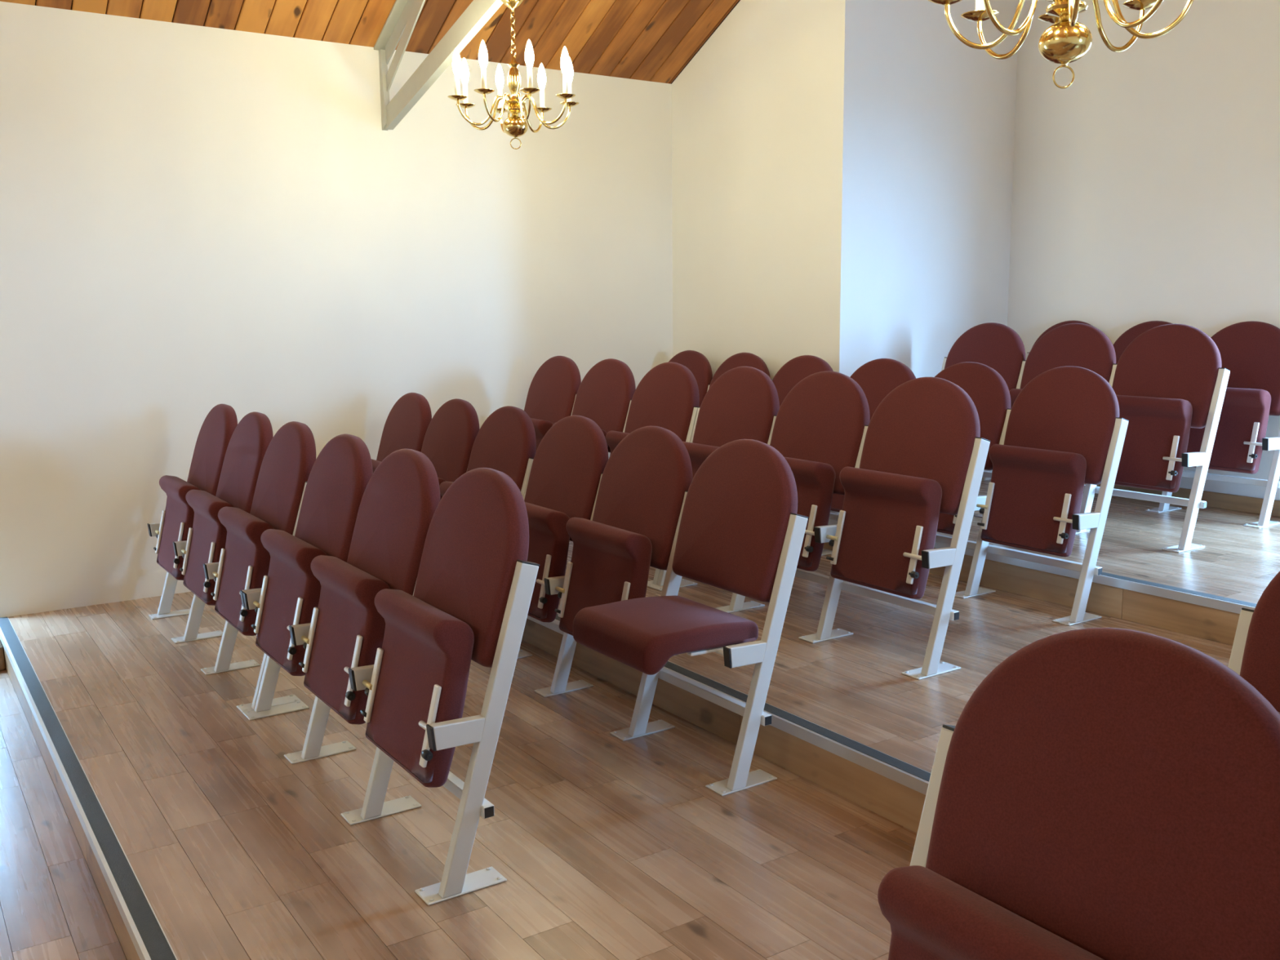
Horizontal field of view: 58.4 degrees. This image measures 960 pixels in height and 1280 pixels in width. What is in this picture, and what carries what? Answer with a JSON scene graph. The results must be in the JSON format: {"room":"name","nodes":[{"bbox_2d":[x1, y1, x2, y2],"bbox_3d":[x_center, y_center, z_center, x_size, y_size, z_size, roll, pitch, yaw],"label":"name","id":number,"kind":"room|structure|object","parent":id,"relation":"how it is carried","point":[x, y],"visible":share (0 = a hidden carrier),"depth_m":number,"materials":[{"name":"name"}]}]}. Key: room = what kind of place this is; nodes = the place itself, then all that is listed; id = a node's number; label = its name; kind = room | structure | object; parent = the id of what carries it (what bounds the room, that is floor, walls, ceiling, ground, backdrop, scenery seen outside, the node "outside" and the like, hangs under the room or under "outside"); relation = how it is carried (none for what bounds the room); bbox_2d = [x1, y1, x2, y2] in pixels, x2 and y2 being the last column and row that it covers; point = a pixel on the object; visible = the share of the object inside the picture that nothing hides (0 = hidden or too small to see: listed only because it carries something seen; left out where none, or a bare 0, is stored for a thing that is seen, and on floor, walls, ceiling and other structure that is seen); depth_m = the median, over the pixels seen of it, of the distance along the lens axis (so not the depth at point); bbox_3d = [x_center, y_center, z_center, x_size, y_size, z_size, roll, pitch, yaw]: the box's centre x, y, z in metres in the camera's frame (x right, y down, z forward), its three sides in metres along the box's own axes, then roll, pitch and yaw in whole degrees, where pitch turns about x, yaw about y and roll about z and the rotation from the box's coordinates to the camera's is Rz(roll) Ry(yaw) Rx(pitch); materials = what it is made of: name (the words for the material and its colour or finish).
{"room":"auditorium","nodes":[
{"label":"auditorium","id":0,"kind":"room"},
{"bbox_2d":[0,667,127,959],"bbox_3d":[-2.774,1.529,1.016,4.598,0.100,7.800,-6,10,-34],"label":"floor","id":1,"kind":"structure","parent":0,"point":[52,907],"depth_m":3.30,"materials":[{"name":"brown wood"}]},
{"bbox_2d":[0,640,5,671],"bbox_3d":[-2.986,0.784,5.239,0.112,0.124,0.300,-6,10,-34],"label":"wooden block","id":2,"kind":"object","parent":1,"relation":"on","point":[2,665],"visible":1,"depth_m":5.15,"materials":[{"name":"brown wood"}]},
{"bbox_2d":[0,1,672,617],"bbox_3d":[-3.526,-0.589,5.125,8.836,3.083,0.280,-6,10,-34],"label":"wall","id":3,"kind":"structure","parent":0,"point":[194,220],"depth_m":5.89,"materials":[{"name":"white paint"}]},
{"bbox_2d":[0,0,740,84],"bbox_3d":[-0.475,-2.776,1.966,10.800,2.414,8.374,-6,10,-34],"label":"ceiling","id":4,"kind":"structure","parent":0,"point":[644,40],"depth_m":6.29,"materials":[{"name":"wood"}]},
{"bbox_2d":[373,0,502,130],"bbox_3d":[0.780,-2.649,2.841,0.080,2.445,7.800,-6,10,-34],"label":"roof truss","id":5,"kind":"object","parent":4,"relation":"attached to","point":[400,24],"visible":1,"depth_m":5.85,"materials":[{"name":"paint"}]},
{"bbox_2d":[447,0,579,149],"bbox_3d":[-0.547,-1.799,4.959,0.547,0.711,0.547,-9,12,-43],"label":"chandelier","id":6,"kind":"object","parent":5,"relation":"hanging from","point":[514,126],"visible":1,"depth_m":4.95,"materials":[{"name":"gold metal"}]},
{"bbox_2d":[928,0,1193,88],"bbox_3d":[0.909,-2.162,2.298,0.547,2.648,0.547,6,11,37],"label":"chandelier","id":7,"kind":"object","parent":4,"relation":"hanging from","point":[1065,42],"visible":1,"depth_m":2.46,"materials":[{"name":"gold metal"}]},
{"bbox_2d":[0,591,916,959],"bbox_3d":[-0.101,1.159,2.787,1.889,0.255,7.800,-6,10,-34],"label":"floor","id":8,"kind":"structure","parent":0,"point":[606,846],"depth_m":3.19,"materials":[{"name":"brown wood"}]},
{"bbox_2d":[0,617,177,959],"bbox_3d":[-0.864,1.133,2.262,0.060,0.036,7.796,-6,10,-34],"label":"trim","id":9,"kind":"structure","parent":8,"relation":"attached to","point":[148,936],"depth_m":3.27,"materials":[{"name":"metal"}]},
{"bbox_2d":[146,404,237,643],"bbox_3d":[-2.041,0.165,5.264,0.371,1.014,0.567,-6,10,-34],"label":"chair","id":10,"kind":"object","parent":8,"relation":"on","point":[216,431],"visible":0.78,"depth_m":5.17,"materials":[{"name":"red fabric"}]},
{"bbox_2d":[179,411,273,675],"bbox_3d":[-1.741,0.228,4.824,0.371,1.014,0.566,-6,10,-34],"label":"chair","id":11,"kind":"object","parent":8,"relation":"on","point":[249,442],"visible":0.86,"depth_m":4.71,"materials":[{"name":"red fabric"}]},
{"bbox_2d":[210,421,315,713],"bbox_3d":[-1.442,0.291,4.386,0.371,1.014,0.566,-6,10,-34],"label":"chair","id":12,"kind":"object","parent":8,"relation":"on","point":[289,459],"visible":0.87,"depth_m":4.28,"materials":[{"name":"red fabric"}]},
{"bbox_2d":[242,433,373,764],"bbox_3d":[-1.123,0.358,3.918,0.371,1.014,0.567,-6,10,-34],"label":"chair","id":13,"kind":"object","parent":8,"relation":"on","point":[339,477],"visible":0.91,"depth_m":3.83,"materials":[{"name":"red fabric"}]},
{"bbox_2d":[298,448,440,825],"bbox_3d":[-0.823,0.421,3.479,0.371,1.014,0.566,-6,10,-34],"label":"chair","id":14,"kind":"object","parent":8,"relation":"on","point":[400,500],"visible":0.88,"depth_m":3.37,"materials":[{"name":"red fabric"}]},
{"bbox_2d":[371,392,431,472],"bbox_3d":[-1.283,0.066,5.872,0.371,1.014,0.567,-6,10,-34],"label":"chair","id":15,"kind":"object","parent":8,"relation":"on","point":[406,424],"visible":0.29,"depth_m":5.82,"materials":[{"name":"red fabric"}]},
{"bbox_2d":[360,467,539,905],"bbox_3d":[-0.520,0.485,3.034,0.371,1.014,0.580,-6,10,-34],"label":"chair","id":16,"kind":"object","parent":8,"relation":"on","point":[471,599],"visible":1,"depth_m":2.88,"materials":[{"name":"red fabric"}]},
{"bbox_2d":[421,398,479,498],"bbox_3d":[-0.983,0.129,5.433,0.371,1.014,0.566,-6,10,-34],"label":"chair","id":17,"kind":"object","parent":8,"relation":"on","point":[451,434],"visible":0.3,"depth_m":5.36,"materials":[{"name":"red fabric"}]},
{"bbox_2d":[439,405,536,650],"bbox_3d":[-0.684,0.192,4.994,0.371,1.014,0.566,-6,10,-34],"label":"chair","id":18,"kind":"object","parent":8,"relation":"on","point":[505,442],"visible":0.35,"depth_m":4.92,"materials":[{"name":"red fabric"}]},
{"bbox_2d":[517,415,608,697],"bbox_3d":[-0.365,0.259,4.527,0.371,1.014,0.567,-6,10,-34],"label":"chair","id":19,"kind":"object","parent":8,"relation":"on","point":[568,464],"visible":0.68,"depth_m":4.38,"materials":[{"name":"red fabric"}]},
{"bbox_2d":[554,426,692,741],"bbox_3d":[-0.065,0.322,4.087,0.371,1.014,0.566,-6,10,-34],"label":"chair","id":20,"kind":"object","parent":8,"relation":"on","point":[646,481],"visible":0.79,"depth_m":3.99,"materials":[{"name":"red fabric"}]},
{"bbox_2d":[573,439,808,795],"bbox_3d":[0.147,0.396,3.582,0.590,1.014,0.580,-6,10,-34],"label":"chair","id":21,"kind":"object","parent":8,"relation":"on","point":[741,531],"visible":1,"depth_m":3.50,"materials":[{"name":"red fabric"}]},
{"bbox_2d":[877,627,1279,959],"bbox_3d":[0.528,0.712,1.458,0.371,1.014,0.567,-6,10,-34],"label":"chair","id":22,"kind":"object","parent":8,"relation":"on","point":[1100,793],"visible":1,"depth_m":1.43,"materials":[{"name":"red fabric"}]},
{"bbox_2d":[671,0,1019,480],"bbox_3d":[1.378,-1.384,7.413,1.964,3.883,1.826,-6,10,-34],"label":"wall","id":23,"kind":"structure","parent":0,"point":[842,170],"depth_m":6.57,"materials":[{"name":"white paint"}]},
{"bbox_2d":[521,541,1232,833],"bbox_3d":[1.453,0.911,3.811,1.902,0.413,7.800,-6,10,-34],"label":"floor","id":24,"kind":"structure","parent":0,"point":[854,686],"depth_m":4.11,"materials":[{"name":"brown wood"}]},
{"bbox_2d":[523,355,581,543],"bbox_3d":[-0.567,-0.183,6.417,0.371,1.014,0.567,-6,10,-34],"label":"chair","id":25,"kind":"object","parent":24,"relation":"on","point":[553,390],"visible":0.39,"depth_m":6.34,"materials":[{"name":"red fabric"}]},
{"bbox_2d":[551,358,635,452],"bbox_3d":[-0.267,-0.120,5.978,0.371,1.014,0.566,-6,10,-34],"label":"chair","id":26,"kind":"object","parent":24,"relation":"on","point":[604,396],"visible":0.4,"depth_m":5.91,"materials":[{"name":"red fabric"}]},
{"bbox_2d":[605,361,699,586],"bbox_3d":[0.033,-0.057,5.539,0.371,1.014,0.566,-6,10,-34],"label":"chair","id":27,"kind":"object","parent":24,"relation":"on","point":[667,396],"visible":0.44,"depth_m":5.49,"materials":[{"name":"red fabric"}]},
{"bbox_2d":[668,350,712,407],"bbox_3d":[0.191,-0.287,7.061,0.371,1.014,0.567,-6,10,-34],"label":"chair","id":28,"kind":"object","parent":24,"relation":"on","point":[695,362],"visible":0.13,"depth_m":6.93,"materials":[{"name":"red fabric"}]},
{"bbox_2d":[649,366,779,613],"bbox_3d":[0.351,0.010,5.072,0.371,1.014,0.567,-6,10,-34],"label":"chair","id":29,"kind":"object","parent":24,"relation":"on","point":[742,402],"visible":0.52,"depth_m":5.03,"materials":[{"name":"red fabric"}]},
{"bbox_2d":[708,352,770,388],"bbox_3d":[0.491,-0.224,6.622,0.371,1.014,0.566,-6,10,-34],"label":"chair","id":30,"kind":"object","parent":24,"relation":"on","point":[741,359],"visible":0.1,"depth_m":6.62,"materials":[{"name":"red fabric"}]},
{"bbox_2d":[555,613,930,795],"bbox_3d":[0.683,0.806,3.271,0.060,0.036,7.796,-6,10,-34],"label":"trim","id":31,"kind":"structure","parent":24,"relation":"attached to","point":[917,779],"depth_m":3.40,"materials":[{"name":"metal"}]},
{"bbox_2d":[772,355,833,550],"bbox_3d":[0.790,-0.161,6.183,0.371,1.014,0.566,-6,10,-34],"label":"chair","id":32,"kind":"object","parent":24,"relation":"on","point":[798,368],"visible":0.17,"depth_m":6.21,"materials":[{"name":"red fabric"}]},
{"bbox_2d":[769,371,870,643],"bbox_3d":[0.651,0.073,4.633,0.371,1.014,0.566,-6,10,-34],"label":"chair","id":33,"kind":"object","parent":24,"relation":"on","point":[820,426],"visible":0.62,"depth_m":4.49,"materials":[{"name":"red fabric"}]},
{"bbox_2d":[821,358,915,555],"bbox_3d":[1.109,-0.093,5.715,0.371,1.014,0.567,-6,10,-34],"label":"chair","id":34,"kind":"object","parent":24,"relation":"on","point":[877,378],"visible":0.15,"depth_m":5.69,"materials":[{"name":"red fabric"}]},
{"bbox_2d":[826,377,990,679],"bbox_3d":[0.954,0.137,4.188,0.371,1.014,0.580,-6,10,-34],"label":"chair","id":35,"kind":"object","parent":24,"relation":"on","point":[924,455],"visible":1,"depth_m":4.09,"materials":[{"name":"red fabric"}]},
{"bbox_2d":[934,361,1011,599],"bbox_3d":[1.409,-0.030,5.276,0.371,1.014,0.566,-6,10,-34],"label":"chair","id":36,"kind":"object","parent":24,"relation":"on","point":[988,391],"visible":0.28,"depth_m":5.12,"materials":[{"name":"red fabric"}]},
{"bbox_2d":[976,365,1128,626],"bbox_3d":[1.712,0.034,4.831,0.371,1.014,0.580,-6,10,-34],"label":"chair","id":37,"kind":"object","parent":24,"relation":"on","point":[1065,431],"visible":1,"depth_m":4.74,"materials":[{"name":"red fabric"}]},
{"bbox_2d":[1227,571,1279,714],"bbox_3d":[1.303,0.609,2.090,0.371,1.014,0.567,-6,10,-34],"label":"chair","id":38,"kind":"object","parent":24,"relation":"on","point":[1255,655],"visible":0.24,"depth_m":2.26,"materials":[{"name":"red fabric"}]},
{"bbox_2d":[823,479,1279,645],"bbox_3d":[3.014,0.659,4.840,1.907,0.576,7.800,-6,10,-34],"label":"floor","id":39,"kind":"structure","parent":0,"point":[1237,561],"depth_m":5.03,"materials":[{"name":"brown wood"}]},
{"bbox_2d":[941,322,1026,517],"bbox_3d":[1.812,-0.350,6.282,0.371,1.014,0.567,-6,10,-34],"label":"chair","id":40,"kind":"object","parent":39,"relation":"on","point":[997,346],"visible":0.23,"depth_m":6.21,"materials":[{"name":"red fabric"}]},
{"bbox_2d":[827,519,1256,613],"bbox_3d":[2.241,0.474,4.286,0.060,0.036,7.796,-6,10,-34],"label":"trim","id":41,"kind":"structure","parent":39,"relation":"attached to","point":[1227,604],"depth_m":4.59,"materials":[{"name":"metal"}]},
{"bbox_2d":[1025,320,1094,496],"bbox_3d":[2.467,-0.437,6.824,0.371,1.014,0.567,-6,10,-34],"label":"chair","id":42,"kind":"object","parent":39,"relation":"on","point":[1057,325],"visible":0.03,"depth_m":6.89,"materials":[{"name":"red fabric"}]},
{"bbox_2d":[1008,323,1117,533],"bbox_3d":[2.112,-0.287,5.843,0.371,1.014,0.566,-6,10,-34],"label":"chair","id":43,"kind":"object","parent":39,"relation":"on","point":[1074,344],"visible":0.36,"depth_m":5.80,"materials":[{"name":"red fabric"}]},
{"bbox_2d":[1112,320,1181,512],"bbox_3d":[2.767,-0.374,6.384,0.371,1.014,0.566,-6,10,-34],"label":"chair","id":44,"kind":"object","parent":39,"relation":"on","point":[1125,339],"visible":0.16,"depth_m":6.45,"materials":[{"name":"red fabric"}]},
{"bbox_2d":[1094,324,1230,552],"bbox_3d":[2.416,-0.223,5.398,0.371,1.014,0.580,-6,10,-34],"label":"chair","id":45,"kind":"object","parent":39,"relation":"on","point":[1171,380],"visible":0.82,"depth_m":5.29,"materials":[{"name":"red fabric"}]},
{"bbox_2d":[1182,320,1279,528],"bbox_3d":[3.070,-0.310,5.939,0.371,1.014,0.580,-6,10,-34],"label":"chair","id":46,"kind":"object","parent":39,"relation":"on","point":[1250,350],"visible":0.59,"depth_m":5.83,"materials":[{"name":"red fabric"}]},
{"bbox_2d":[1007,0,1279,500],"bbox_3d":[4.258,-1.578,4.423,0.100,5.102,6.810,-6,10,-34],"label":"wall","id":47,"kind":"structure","parent":0,"point":[1146,187],"depth_m":6.39,"materials":[{"name":"white paint"}]},
{"bbox_2d":[1084,483,1279,517],"bbox_3d":[4.155,0.322,4.784,0.016,0.085,6.510,-6,10,-34],"label":"baseboard","id":48,"kind":"structure","parent":47,"relation":"attached to","point":[1214,500],"depth_m":6.21,"materials":[{"name":"brown wood"}]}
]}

